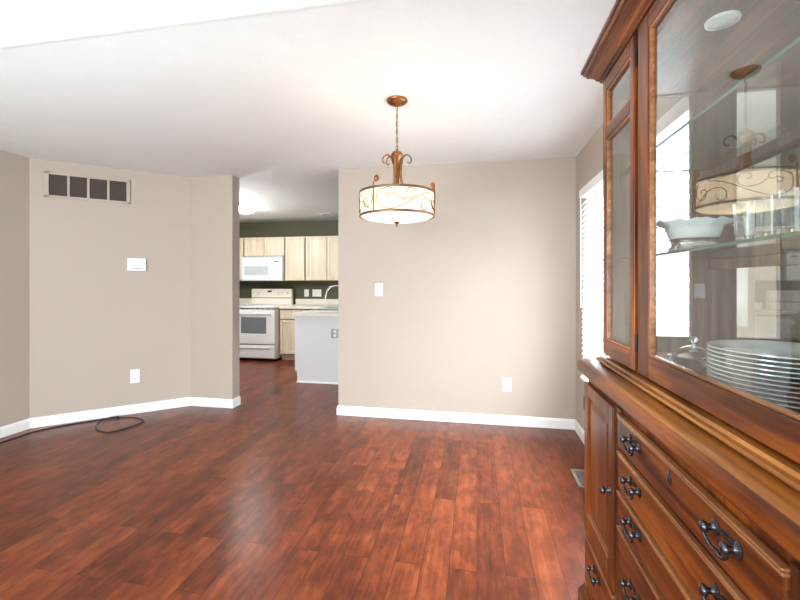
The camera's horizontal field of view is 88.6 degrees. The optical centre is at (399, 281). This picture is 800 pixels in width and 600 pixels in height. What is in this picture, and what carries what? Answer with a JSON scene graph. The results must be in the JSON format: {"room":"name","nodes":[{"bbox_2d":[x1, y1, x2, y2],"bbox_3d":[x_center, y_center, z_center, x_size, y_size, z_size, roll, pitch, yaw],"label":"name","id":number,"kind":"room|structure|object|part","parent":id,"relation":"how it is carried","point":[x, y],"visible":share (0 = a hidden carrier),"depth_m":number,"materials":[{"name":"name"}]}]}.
{"room":"dining room","nodes":[
{"label":"dining room","id":0,"kind":"room"},
{"bbox_2d":[0,150,28,426],"bbox_3d":[-4.005,0.100,0.508,0.120,2.440,6.520,0,0,11],"label":"wall","id":1,"kind":"structure","parent":0,"point":[14,168],"depth_m":3.58,"materials":[{"name":"beige paint"}]},
{"bbox_2d":[0,396,240,437],"bbox_3d":[-3.704,1.275,1.086,1.270,0.090,7.671,0,0,22],"label":"baseboard","id":2,"kind":"structure","parent":1,"relation":"attached to","point":[36,422],"depth_m":4.02,"materials":[{"name":"white paint"}]},
{"bbox_2d":[29,158,190,417],"bbox_3d":[-2.831,0.100,4.091,1.323,2.440,0.120,0,0,-32],"label":"wall","id":3,"kind":"structure","parent":0,"point":[93,321],"depth_m":4.00,"materials":[{"name":"beige paint"}]},
{"bbox_2d":[44,171,129,203],"bbox_3d":[-2.976,-0.897,3.923,0.662,0.237,0.014,0,0,-32],"label":"air vent","id":4,"kind":"object","parent":3,"relation":"in","point":[56,184],"visible":1,"depth_m":3.91,"materials":[{"name":"white metal"}]},
{"bbox_2d":[130,369,139,382],"bbox_3d":[-2.663,0.946,4.120,0.084,0.139,0.013,0,0,-32],"label":"wall outlet","id":5,"kind":"object","parent":3,"relation":"attached to","point":[135,373],"visible":1,"depth_m":4.12,"materials":[{"name":"white plastic"}]},
{"bbox_2d":[127,258,146,270],"bbox_3d":[-2.646,-0.175,4.120,0.170,0.137,0.038,0,0,-32],"label":"thermostat","id":6,"kind":"object","parent":3,"relation":"attached to","point":[133,264],"visible":1,"depth_m":4.11,"materials":[{"name":"white plastic"}]},
{"bbox_2d":[239,220,337,303],"bbox_3d":[0.180,0.100,7.190,7.300,2.440,0.100,0,0,11],"label":"wall","id":7,"kind":"structure","parent":0,"point":[316,227],"depth_m":7.54,"materials":[{"name":"green paint"}]},
{"bbox_2d":[239,238,243,280],"bbox_3d":[-3.028,-0.407,7.579,0.488,0.778,0.319,0,0,11],"label":"upper cabinet","id":8,"kind":"object","parent":7,"relation":"attached to","point":[241,240],"visible":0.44,"depth_m":7.40,"materials":[{"name":"brown wood"}]},
{"bbox_2d":[244,237,284,256],"bbox_3d":[-2.394,-0.625,7.460,0.788,0.341,0.319,0,0,11],"label":"upper cabinet","id":9,"kind":"object","parent":7,"relation":"attached to","point":[262,246],"visible":0.96,"depth_m":7.30,"materials":[{"name":"brown wood"}]},
{"bbox_3d":[-2.614,-0.617,7.348,0.380,0.299,0.018,0,0,11],"label":"door","id":10,"kind":"part","parent":9,"relation":"part of","materials":[{"name":"brown wood"}]},
{"bbox_2d":[242,256,284,280],"bbox_3d":[-2.404,-0.235,7.406,0.780,0.430,0.426,0,0,11],"label":"microwave","id":11,"kind":"object","parent":9,"relation":"attached to","point":[268,268],"visible":0.98,"depth_m":7.22,"materials":[{"name":"white plastic"}]},
{"bbox_3d":[-2.528,-0.227,7.247,0.585,0.390,0.021,0,0,11],"label":"door","id":12,"kind":"part","parent":11,"relation":"part of","materials":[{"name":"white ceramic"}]},
{"bbox_3d":[-2.147,-0.227,7.175,0.180,0.390,0.021,0,0,11],"label":"control panel","id":13,"kind":"part","parent":11,"relation":"part of","materials":[{"name":"white plastic"}]},
{"bbox_3d":[-2.421,-0.783,7.319,0.788,0.026,0.009,0,0,11],"label":"rail","id":14,"kind":"part","parent":9,"relation":"part of","materials":[{"name":"brown wood"}]},
{"bbox_3d":[-2.230,-0.617,7.276,0.380,0.299,0.018,0,0,11],"label":"door","id":15,"kind":"part","parent":9,"relation":"part of","materials":[{"name":"brown wood"}]},
{"bbox_2d":[239,298,337,304],"bbox_3d":[-1.782,0.358,7.496,3.110,0.100,0.021,0,0,11],"label":"backsplash","id":16,"kind":"structure","parent":7,"relation":"attached to","point":[241,300],"depth_m":7.45,"materials":[{"name":"beige laminate"}]},
{"bbox_2d":[285,237,305,280],"bbox_3d":[-1.817,-0.407,7.351,0.373,0.778,0.319,0,0,11],"label":"upper cabinet","id":17,"kind":"object","parent":7,"relation":"attached to","point":[295,247],"visible":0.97,"depth_m":7.20,"materials":[{"name":"brown wood"}]},
{"bbox_2d":[304,289,308,296],"bbox_3d":[-1.707,0.200,7.489,0.089,0.134,0.013,0,0,11],"label":"wall outlet","id":18,"kind":"object","parent":7,"relation":"attached to","point":[306,291],"visible":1,"depth_m":7.49,"materials":[{"name":"white plastic"}]},
{"bbox_2d":[312,289,320,296],"bbox_3d":[-1.510,0.200,7.452,0.174,0.134,0.014,0,0,11],"label":"light switch","id":19,"kind":"object","parent":7,"relation":"attached to","point":[315,292],"visible":1,"depth_m":7.45,"materials":[{"name":"white plastic"}]},
{"bbox_2d":[305,236,337,280],"bbox_3d":[-1.234,-0.407,7.242,0.798,0.778,0.319,0,0,11],"label":"upper cabinet","id":20,"kind":"object","parent":7,"relation":"attached to","point":[321,251],"visible":0.62,"depth_m":7.11,"materials":[{"name":"brown wood"}]},
{"bbox_3d":[-1.456,-0.398,7.130,0.385,0.736,0.018,0,0,11],"label":"door","id":21,"kind":"part","parent":20,"relation":"part of","materials":[{"name":"brown wood"}]},
{"bbox_3d":[-1.261,-0.783,7.101,0.798,0.026,0.009,0,0,11],"label":"rail","id":22,"kind":"part","parent":20,"relation":"part of","materials":[{"name":"brown wood"}]},
{"bbox_3d":[-1.068,-0.398,7.057,0.385,0.736,0.018,0,0,11],"label":"door","id":23,"kind":"part","parent":20,"relation":"part of","materials":[{"name":"brown wood"}]},
{"bbox_2d":[0,359,585,599],"bbox_3d":[-0.807,1.370,1.932,7.500,0.100,10.900,0,0,11],"label":"floor","id":24,"kind":"structure","parent":0,"point":[277,494],"depth_m":2.38,"materials":[{"name":"brown wood"}]},
{"bbox_2d":[0,415,143,442],"bbox_3d":[-3.000,1.297,3.504,1.372,0.046,0.499,0,0,-42],"label":"coaxial cable","id":25,"kind":"object","parent":24,"relation":"on","point":[117,416],"visible":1,"depth_m":3.74,"materials":[{"name":"black plastic"}]},
{"bbox_2d":[191,175,238,398],"bbox_3d":[-1.986,0.100,4.407,0.490,2.440,0.130,0,0,11],"label":"wall pier","id":26,"kind":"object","parent":24,"relation":"on","point":[214,199],"visible":0.86,"depth_m":4.34,"materials":[{"name":"beige paint"}]},
{"bbox_2d":[239,289,293,360],"bbox_3d":[-2.398,0.723,7.167,0.810,1.195,0.767,0,0,11],"label":"stove","id":27,"kind":"object","parent":24,"relation":"on","point":[259,321],"visible":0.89,"depth_m":6.84,"materials":[{"name":"white metal"}]},
{"bbox_3d":[-2.465,0.523,6.813,0.680,0.023,0.046,0,0,11],"label":"handle","id":28,"kind":"part","parent":27,"relation":"part of","materials":[{"name":"white metal"}]},
{"bbox_3d":[-2.457,1.159,6.853,0.798,0.213,0.040,0,0,11],"label":"storage drawer","id":29,"kind":"part","parent":27,"relation":"part of","materials":[{"name":"white metal"}]},
{"bbox_3d":[-2.457,0.747,6.853,0.798,0.577,0.040,0,0,11],"label":"oven door","id":30,"kind":"part","parent":27,"relation":"part of","materials":[{"name":"white metal"}]},
{"bbox_2d":[239,304,293,307],"bbox_3d":[-2.396,0.421,7.181,0.810,0.027,0.740,0,0,11],"label":"cooktop","id":31,"kind":"object","parent":27,"relation":"in","point":[249,305],"depth_m":7.09,"materials":[{"name":"white metal"}]},
{"bbox_2d":[280,309,312,359],"bbox_3d":[-1.731,0.884,7.167,0.486,0.872,0.649,0,0,11],"label":"base cabinet","id":32,"kind":"object","parent":24,"relation":"on","point":[287,321],"visible":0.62,"depth_m":6.88,"materials":[{"name":"brown wood"}]},
{"bbox_3d":[-1.789,0.921,6.857,0.468,0.567,0.018,0,0,11],"label":"door","id":33,"kind":"part","parent":32,"relation":"part of","materials":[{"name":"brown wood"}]},
{"bbox_3d":[-1.789,0.542,6.859,0.468,0.155,0.021,0,0,11],"label":"drawer","id":34,"kind":"part","parent":32,"relation":"part of","materials":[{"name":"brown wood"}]},
{"bbox_2d":[295,316,337,383],"bbox_3d":[-0.893,0.884,5.985,0.764,0.872,1.355,0,0,11],"label":"base cabinet","id":35,"kind":"object","parent":24,"relation":"on","point":[316,352],"visible":0.59,"depth_m":5.34,"materials":[{"name":"white paint"}]},
{"bbox_2d":[239,298,337,316],"bbox_3d":[-1.967,0.377,6.510,3.110,0.138,2.029,0,0,11],"label":"countertop","id":36,"kind":"structure","parent":35,"relation":"on","point":[300,303],"depth_m":7.12,"materials":[{"name":"beige laminate"}]},
{"bbox_2d":[307,307,337,311],"bbox_3d":[-0.959,0.408,6.107,0.520,0.024,0.890,0,0,11],"label":"sink","id":37,"kind":"object","parent":36,"relation":"in","point":[329,309],"visible":0.49,"depth_m":6.13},
{"bbox_2d":[324,285,337,298],"bbox_3d":[-0.966,0.220,6.127,0.361,0.351,0.094,0,0,11],"label":"faucet","id":38,"kind":"object","parent":36,"relation":"on","point":[325,297],"visible":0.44,"depth_m":6.16,"materials":[{"name":"silver metal"}]},
{"bbox_3d":[-1.000,1.309,5.322,0.730,0.022,0.013,0,0,11],"label":"shoe moulding","id":39,"kind":"part","parent":35,"relation":"part of","materials":[{"name":"white paint"}]},
{"bbox_2d":[331,329,337,337],"bbox_3d":[-0.839,0.665,5.293,0.109,0.119,0.013,0,0,11],"label":"wall outlet","id":40,"kind":"object","parent":35,"relation":"attached to","point":[334,332],"visible":0.88,"depth_m":5.29,"materials":[{"name":"plastic"}]},
{"bbox_2d":[570,469,583,487],"bbox_3d":[1.253,1.317,2.746,0.160,0.006,0.260,0,0,11],"label":"floor vent","id":41,"kind":"object","parent":24,"relation":"in","point":[578,474],"visible":0.48,"depth_m":2.78,"materials":[{"name":"metal"}]},
{"bbox_2d":[578,0,799,599],"bbox_3d":[0.771,0.261,0.817,0.485,2.119,1.452,0,0,11],"label":"china cabinet","id":42,"kind":"object","parent":24,"relation":"on","point":[692,478],"visible":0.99,"depth_m":1.10,"materials":[{"name":"brown wood"}]},
{"bbox_3d":[0.648,0.992,1.379,0.026,0.042,0.085,0,0,11],"label":"bail pull","id":43,"kind":"part","parent":42,"relation":"part of","materials":[{"name":"grey metal"}]},
{"bbox_3d":[0.669,0.630,1.375,0.009,0.427,0.242,0,0,11],"label":"raised panel","id":44,"kind":"part","parent":42,"relation":"part of","materials":[{"name":"brown wood"}]},
{"bbox_3d":[0.668,0.647,1.375,0.016,0.550,0.326,0,0,11],"label":"door","id":45,"kind":"part","parent":42,"relation":"part of","materials":[{"name":"brown wood"}]},
{"bbox_3d":[0.670,1.024,1.375,0.020,0.183,0.326,0,0,11],"label":"drawer","id":46,"kind":"part","parent":42,"relation":"part of","materials":[{"name":"brown wood"}]},
{"bbox_3d":[0.620,0.630,1.242,0.030,0.025,0.025,0,0,11],"label":"knob","id":47,"kind":"part","parent":42,"relation":"part of","materials":[{"name":"grey metal"}]},
{"bbox_3d":[0.768,-0.761,0.817,0.432,0.076,1.432,0,0,11],"label":"crown moulding","id":48,"kind":"part","parent":42,"relation":"part of","materials":[{"name":"brown wood"}]},
{"bbox_3d":[0.716,-0.231,1.334,0.021,0.978,0.297,0,0,11],"label":"glass panel","id":49,"kind":"part","parent":42,"relation":"part of","materials":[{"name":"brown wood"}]},
{"bbox_3d":[0.585,0.797,1.045,0.026,0.042,0.085,0,0,11],"label":"bail pull","id":50,"kind":"part","parent":42,"relation":"part of","materials":[{"name":"grey metal"}]},
{"bbox_3d":[0.585,0.635,1.045,0.026,0.042,0.085,0,0,11],"label":"bail pull","id":51,"kind":"part","parent":42,"relation":"part of","materials":[{"name":"grey metal"}]},
{"bbox_3d":[0.585,0.527,1.045,0.026,0.042,0.085,0,0,11],"label":"bail pull","id":52,"kind":"part","parent":42,"relation":"part of","materials":[{"name":"grey metal"}]},
{"bbox_3d":[0.585,0.419,1.045,0.026,0.042,0.085,0,0,11],"label":"bail pull","id":53,"kind":"part","parent":42,"relation":"part of","materials":[{"name":"grey metal"}]},
{"bbox_3d":[0.572,0.809,0.853,0.020,0.226,0.648,0,0,11],"label":"drawer","id":54,"kind":"part","parent":42,"relation":"part of","materials":[{"name":"brown wood"}]},
{"bbox_3d":[0.641,-0.698,0.841,0.020,0.055,1.258,0,0,11],"label":"frieze rail","id":55,"kind":"part","parent":42,"relation":"part of","materials":[{"name":"brown wood"}]},
{"bbox_3d":[0.572,0.641,0.853,0.020,0.090,0.648,0,0,11],"label":"drawer","id":56,"kind":"part","parent":42,"relation":"part of","materials":[{"name":"brown wood"}]},
{"bbox_3d":[0.919,-0.231,1.439,0.365,0.989,0.020,0,0,11],"label":"panel","id":57,"kind":"part","parent":42,"relation":"part of","materials":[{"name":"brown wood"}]},
{"bbox_2d":[657,354,672,360],"bbox_3d":[0.730,0.221,1.110,0.055,0.045,0.055,0,0,11],"label":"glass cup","id":58,"kind":"object","parent":42,"relation":"on","point":[664,356],"visible":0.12,"depth_m":1.11,"materials":[{"name":"clear glass"}]},
{"bbox_3d":[0.561,0.408,0.855,0.006,0.032,0.020,0,0,11],"label":"keyhole plate","id":59,"kind":"part","parent":42,"relation":"part of","materials":[{"name":"grey metal"}]},
{"bbox_3d":[0.572,0.535,0.853,0.020,0.106,0.648,0,0,11],"label":"drawer","id":60,"kind":"part","parent":42,"relation":"part of","materials":[{"name":"brown wood"}]},
{"bbox_2d":[667,336,706,373],"bbox_3d":[0.738,0.190,1.032,0.094,0.108,0.094,0,0,-1],"label":"covered dish","id":61,"kind":"object","parent":42,"relation":"on","point":[693,357],"visible":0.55,"depth_m":1.01,"materials":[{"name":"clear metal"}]},
{"bbox_3d":[0.738,0.173,1.032,0.095,0.028,0.095,0,0,11],"label":"lid","id":62,"kind":"part","parent":61,"relation":"part of","materials":[{"name":"clear glass"}]},
{"bbox_2d":[671,355,706,373],"bbox_3d":[0.738,0.216,1.032,0.094,0.056,0.094,0,0,11],"label":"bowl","id":63,"kind":"object","parent":61,"relation":"on","point":[697,363],"depth_m":1.00,"materials":[{"name":"clear glass"}]},
{"bbox_3d":[0.738,0.148,1.032,0.025,0.025,0.022,0,0,11],"label":"lid knob","id":64,"kind":"part","parent":61,"relation":"part of","materials":[{"name":"clear glass"}]},
{"bbox_2d":[578,358,799,562],"bbox_3d":[0.778,0.326,0.815,0.471,0.072,1.452,0,0,11],"label":"countertop","id":65,"kind":"structure","parent":42,"relation":"on","point":[771,504],"depth_m":0.68,"materials":[{"name":"brown wood"}]},
{"bbox_2d":[656,216,733,251],"bbox_3d":[0.793,-0.125,1.108,0.159,0.088,0.154,0,0,-22],"label":"footed bowl","id":66,"kind":"object","parent":42,"relation":"on","point":[682,233],"visible":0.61,"depth_m":1.07,"materials":[{"name":"ceramic"}]},
{"bbox_3d":[0.788,0.279,0.814,0.392,0.023,1.352,0,0,11],"label":"waist moulding","id":67,"kind":"part","parent":42,"relation":"part of","materials":[{"name":"brown wood"}]},
{"bbox_3d":[0.572,0.424,0.853,0.020,0.096,0.648,0,0,11],"label":"drawer","id":68,"kind":"part","parent":42,"relation":"part of","materials":[{"name":"brown wood"}]},
{"bbox_3d":[0.513,0.527,0.662,0.026,0.042,0.085,0,0,11],"label":"bail pull","id":69,"kind":"part","parent":42,"relation":"part of","materials":[{"name":"grey metal"}]},
{"bbox_2d":[621,37,799,174],"bbox_3d":[0.810,-0.384,0.809,0.294,0.007,1.250,0,0,11],"label":"glass shelf","id":70,"kind":"object","parent":42,"relation":"attached to","point":[704,169],"depth_m":1.14,"materials":[{"name":"clear glass"}]},
{"bbox_2d":[621,231,799,260],"bbox_3d":[0.810,-0.077,0.809,0.294,0.007,1.250,0,0,11],"label":"glass shelf","id":71,"kind":"object","parent":42,"relation":"attached to","point":[784,245],"depth_m":0.99,"materials":[{"name":"clear glass"}]},
{"bbox_3d":[0.622,-0.231,0.831,0.021,0.978,0.667,0,0,11],"label":"glass door","id":72,"kind":"part","parent":42,"relation":"part of","materials":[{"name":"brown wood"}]},
{"bbox_3d":[0.513,0.419,0.662,0.026,0.042,0.085,0,0,11],"label":"bail pull","id":73,"kind":"part","parent":42,"relation":"part of","materials":[{"name":"grey metal"}]},
{"bbox_2d":[704,10,741,30],"bbox_3d":[0.802,-0.648,1.020,0.073,0.008,0.073,0,0,4],"label":"puck light","id":74,"kind":"object","parent":42,"relation":"attached to","point":[714,20],"depth_m":1.01,"materials":[{"name":"white plastic"}]},
{"bbox_2d":[733,201,755,240],"bbox_3d":[0.705,-0.120,0.829,0.050,0.078,0.050,0,0,11],"label":"glass tumbler","id":75,"kind":"object","parent":42,"relation":"on","point":[743,212],"visible":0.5,"depth_m":0.82,"materials":[{"name":"clear glass"}]},
{"bbox_2d":[714,22,799,342],"bbox_3d":[0.959,-0.204,0.781,0.004,0.896,1.258,0,0,11],"label":"mirror","id":76,"kind":"object","parent":42,"relation":"on","point":[759,302],"depth_m":1.18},
{"bbox_2d":[754,194,780,236],"bbox_3d":[0.693,-0.120,0.765,0.050,0.078,0.050,0,0,-7],"label":"glass tumbler","id":77,"kind":"object","parent":42,"relation":"on","point":[766,207],"visible":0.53,"depth_m":0.75,"materials":[{"name":"clear glass"}]},
{"bbox_2d":[763,398,799,408],"bbox_3d":[0.797,0.235,0.842,0.269,0.018,0.269,0,0,11],"label":"dinner plate","id":78,"kind":"object","parent":42,"relation":"on","point":[783,404],"visible":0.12,"depth_m":0.78,"materials":[{"name":"ceramic"}]},
{"bbox_2d":[740,389,799,403],"bbox_3d":[0.797,0.226,0.842,0.269,0.018,0.269,0,0,11],"label":"dinner plate","id":79,"kind":"object","parent":78,"relation":"on","point":[765,396],"visible":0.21,"depth_m":0.79,"materials":[{"name":"ceramic"}]},
{"bbox_2d":[706,373,799,399],"bbox_3d":[0.797,0.217,0.842,0.269,0.018,0.269,0,0,11],"label":"dinner plate","id":80,"kind":"object","parent":79,"relation":"on","point":[743,387],"visible":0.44,"depth_m":0.81,"materials":[{"name":"ceramic"}]},
{"bbox_2d":[706,369,799,394],"bbox_3d":[0.797,0.208,0.842,0.269,0.018,0.269,0,0,11],"label":"dinner plate","id":81,"kind":"object","parent":80,"relation":"on","point":[750,384],"visible":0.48,"depth_m":0.82,"materials":[{"name":"ceramic"}]},
{"bbox_2d":[706,365,799,390],"bbox_3d":[0.797,0.199,0.842,0.269,0.018,0.269,0,0,11],"label":"dinner plate","id":82,"kind":"object","parent":81,"relation":"on","point":[743,378],"visible":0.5,"depth_m":0.82,"materials":[{"name":"ceramic"}]},
{"bbox_2d":[706,361,799,385],"bbox_3d":[0.797,0.191,0.842,0.269,0.018,0.269,0,0,11],"label":"dinner plate","id":83,"kind":"object","parent":82,"relation":"on","point":[746,374],"visible":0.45,"depth_m":0.82,"materials":[{"name":"ceramic"}]},
{"bbox_2d":[706,357,799,380],"bbox_3d":[0.797,0.182,0.842,0.269,0.018,0.269,0,0,11],"label":"dinner plate","id":84,"kind":"object","parent":83,"relation":"on","point":[743,369],"visible":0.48,"depth_m":0.82,"materials":[{"name":"ceramic"}]},
{"bbox_2d":[706,353,799,376],"bbox_3d":[0.797,0.173,0.842,0.269,0.018,0.269,0,0,11],"label":"dinner plate","id":85,"kind":"object","parent":84,"relation":"on","point":[740,364],"visible":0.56,"depth_m":0.82,"materials":[{"name":"ceramic"}]},
{"bbox_2d":[706,350,799,371],"bbox_3d":[0.797,0.164,0.842,0.269,0.018,0.269,0,0,11],"label":"dinner plate","id":86,"kind":"object","parent":85,"relation":"on","point":[737,359],"visible":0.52,"depth_m":0.82,"materials":[{"name":"ceramic"}]},
{"bbox_2d":[706,346,799,367],"bbox_3d":[0.797,0.155,0.842,0.269,0.018,0.269,0,0,11],"label":"dinner plate","id":87,"kind":"object","parent":86,"relation":"on","point":[734,354],"visible":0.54,"depth_m":0.81,"materials":[{"name":"ceramic"}]},
{"bbox_2d":[706,340,799,362],"bbox_3d":[0.797,0.147,0.842,0.269,0.018,0.269,0,0,11],"label":"dinner plate","id":88,"kind":"object","parent":87,"relation":"on","point":[763,349],"visible":1,"depth_m":0.91,"materials":[{"name":"ceramic"}]},
{"bbox_2d":[778,186,799,233],"bbox_3d":[0.681,-0.120,0.701,0.050,0.078,0.050,0,0,-24],"label":"glass tumbler","id":89,"kind":"object","parent":42,"relation":"on","point":[789,198],"visible":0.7,"depth_m":0.69,"materials":[{"name":"clear glass"}]},
{"bbox_2d":[0,0,688,222],"bbox_3d":[-0.807,-1.140,1.932,7.500,0.160,10.900,0,0,11],"label":"ceiling","id":90,"kind":"structure","parent":0,"point":[279,97],"depth_m":2.33,"materials":[{"name":"white paint"}]},
{"bbox_2d":[239,205,256,213],"bbox_3d":[-2.328,-1.073,6.135,0.350,0.090,0.350,0,0,11],"label":"ceiling light","id":91,"kind":"object","parent":90,"relation":"attached to","point":[244,209],"visible":0.8,"depth_m":6.04,"materials":[{"name":"white plastic"}]},
{"bbox_2d":[359,95,434,226],"bbox_3d":[-0.018,-0.730,2.523,0.465,0.780,0.464,0,0,11],"label":"pendant lamp","id":92,"kind":"object","parent":90,"relation":"hanging from","point":[396,203],"visible":1,"depth_m":2.36,"materials":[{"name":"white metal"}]},
{"bbox_3d":[-0.151,-0.488,2.334,0.008,0.170,0.010,0,0,33],"label":"post","id":93,"kind":"part","parent":92,"relation":"part of","materials":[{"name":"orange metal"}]},
{"bbox_3d":[-0.059,-0.670,2.417,0.019,0.259,0.210,0,0,21],"label":"arm","id":94,"kind":"part","parent":92,"relation":"part of","materials":[{"name":"orange metal"}]},
{"bbox_3d":[-0.019,-0.683,2.523,0.072,0.274,0.072,0,0,11],"label":"stem","id":95,"kind":"part","parent":92,"relation":"part of","materials":[{"name":"orange metal"}]},
{"bbox_3d":[-0.019,-0.473,2.523,0.452,0.140,0.452,0,0,11],"label":"lamp shade","id":96,"kind":"part","parent":92,"relation":"part of","materials":[{"name":"white glass"}]},
{"bbox_2d":[361,211,432,223],"bbox_3d":[-0.019,-0.388,2.523,0.442,0.031,0.442,0,0,11],"label":"diffuser","id":97,"kind":"object","parent":92,"relation":"attached to","point":[395,217],"depth_m":2.41,"materials":[{"name":"white glass"}]},
{"bbox_3d":[-0.018,-0.948,2.523,0.013,0.279,0.013,0,0,-34],"label":"chain","id":98,"kind":"part","parent":92,"relation":"part of","materials":[{"name":"brown metal"}]},
{"bbox_3d":[0.093,-0.670,2.540,0.210,0.259,0.019,0,0,-9],"label":"arm","id":99,"kind":"part","parent":92,"relation":"part of","materials":[{"name":"orange metal"}]},
{"bbox_2d":[338,151,688,418],"bbox_3d":[-0.389,0.100,4.161,7.305,2.440,0.290,0,0,11],"label":"wall","id":100,"kind":"structure","parent":0,"point":[478,293],"depth_m":3.85,"materials":[{"name":"beige paint"}]},
{"bbox_2d":[375,283,382,295],"bbox_3d":[-0.207,0.075,4.002,0.080,0.126,0.014,0,0,11],"label":"light switch","id":101,"kind":"object","parent":100,"relation":"attached to","point":[378,286],"visible":1,"depth_m":4.00,"materials":[{"name":"white plastic"}]},
{"bbox_2d":[337,406,574,429],"bbox_3d":[0.485,1.275,3.936,2.240,0.090,0.144,0,0,11],"label":"baseboard","id":102,"kind":"structure","parent":100,"relation":"attached to","point":[524,421],"depth_m":3.85,"materials":[{"name":"white paint"}]},
{"bbox_2d":[503,377,510,390],"bbox_3d":[0.986,0.943,3.778,0.082,0.129,0.013,0,0,11],"label":"wall outlet","id":103,"kind":"object","parent":100,"relation":"attached to","point":[506,380],"visible":1,"depth_m":3.78,"materials":[{"name":"white plastic"}]},
{"bbox_2d":[576,97,682,429],"bbox_3d":[0.951,0.100,0.025,0.120,2.440,7.400,0,0,11],"label":"wall","id":104,"kind":"structure","parent":0,"point":[589,161],"depth_m":3.44,"materials":[{"name":"beige paint"}]},
{"bbox_2d":[575,419,583,442],"bbox_3d":[0.885,1.275,0.037,0.014,0.090,7.400,0,0,11],"label":"baseboard","id":105,"kind":"structure","parent":104,"relation":"attached to","point":[578,428],"depth_m":3.48,"materials":[{"name":"white paint"}]},
{"bbox_2d":[597,129,688,267],"bbox_3d":[1.379,0.055,2.366,0.122,1.470,1.760,0,0,11],"label":"window","id":106,"kind":"structure","parent":104,"relation":"in","point":[687,131],"depth_m":2.03,"materials":[{"name":"white paint"}]},
{"bbox_2d":[579,97,688,381],"bbox_3d":[1.289,0.018,2.385,0.070,1.495,1.795,0,0,11],"label":"window blind","id":107,"kind":"object","parent":106,"relation":"attached to","point":[672,277],"visible":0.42,"depth_m":1.85,"materials":[{"name":"white plastic"}]},
{"bbox_3d":[1.324,0.040,2.682,0.002,1.420,0.002,0,0,11],"label":"ladder cord","id":108,"kind":"part","parent":107,"relation":"part of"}
]}

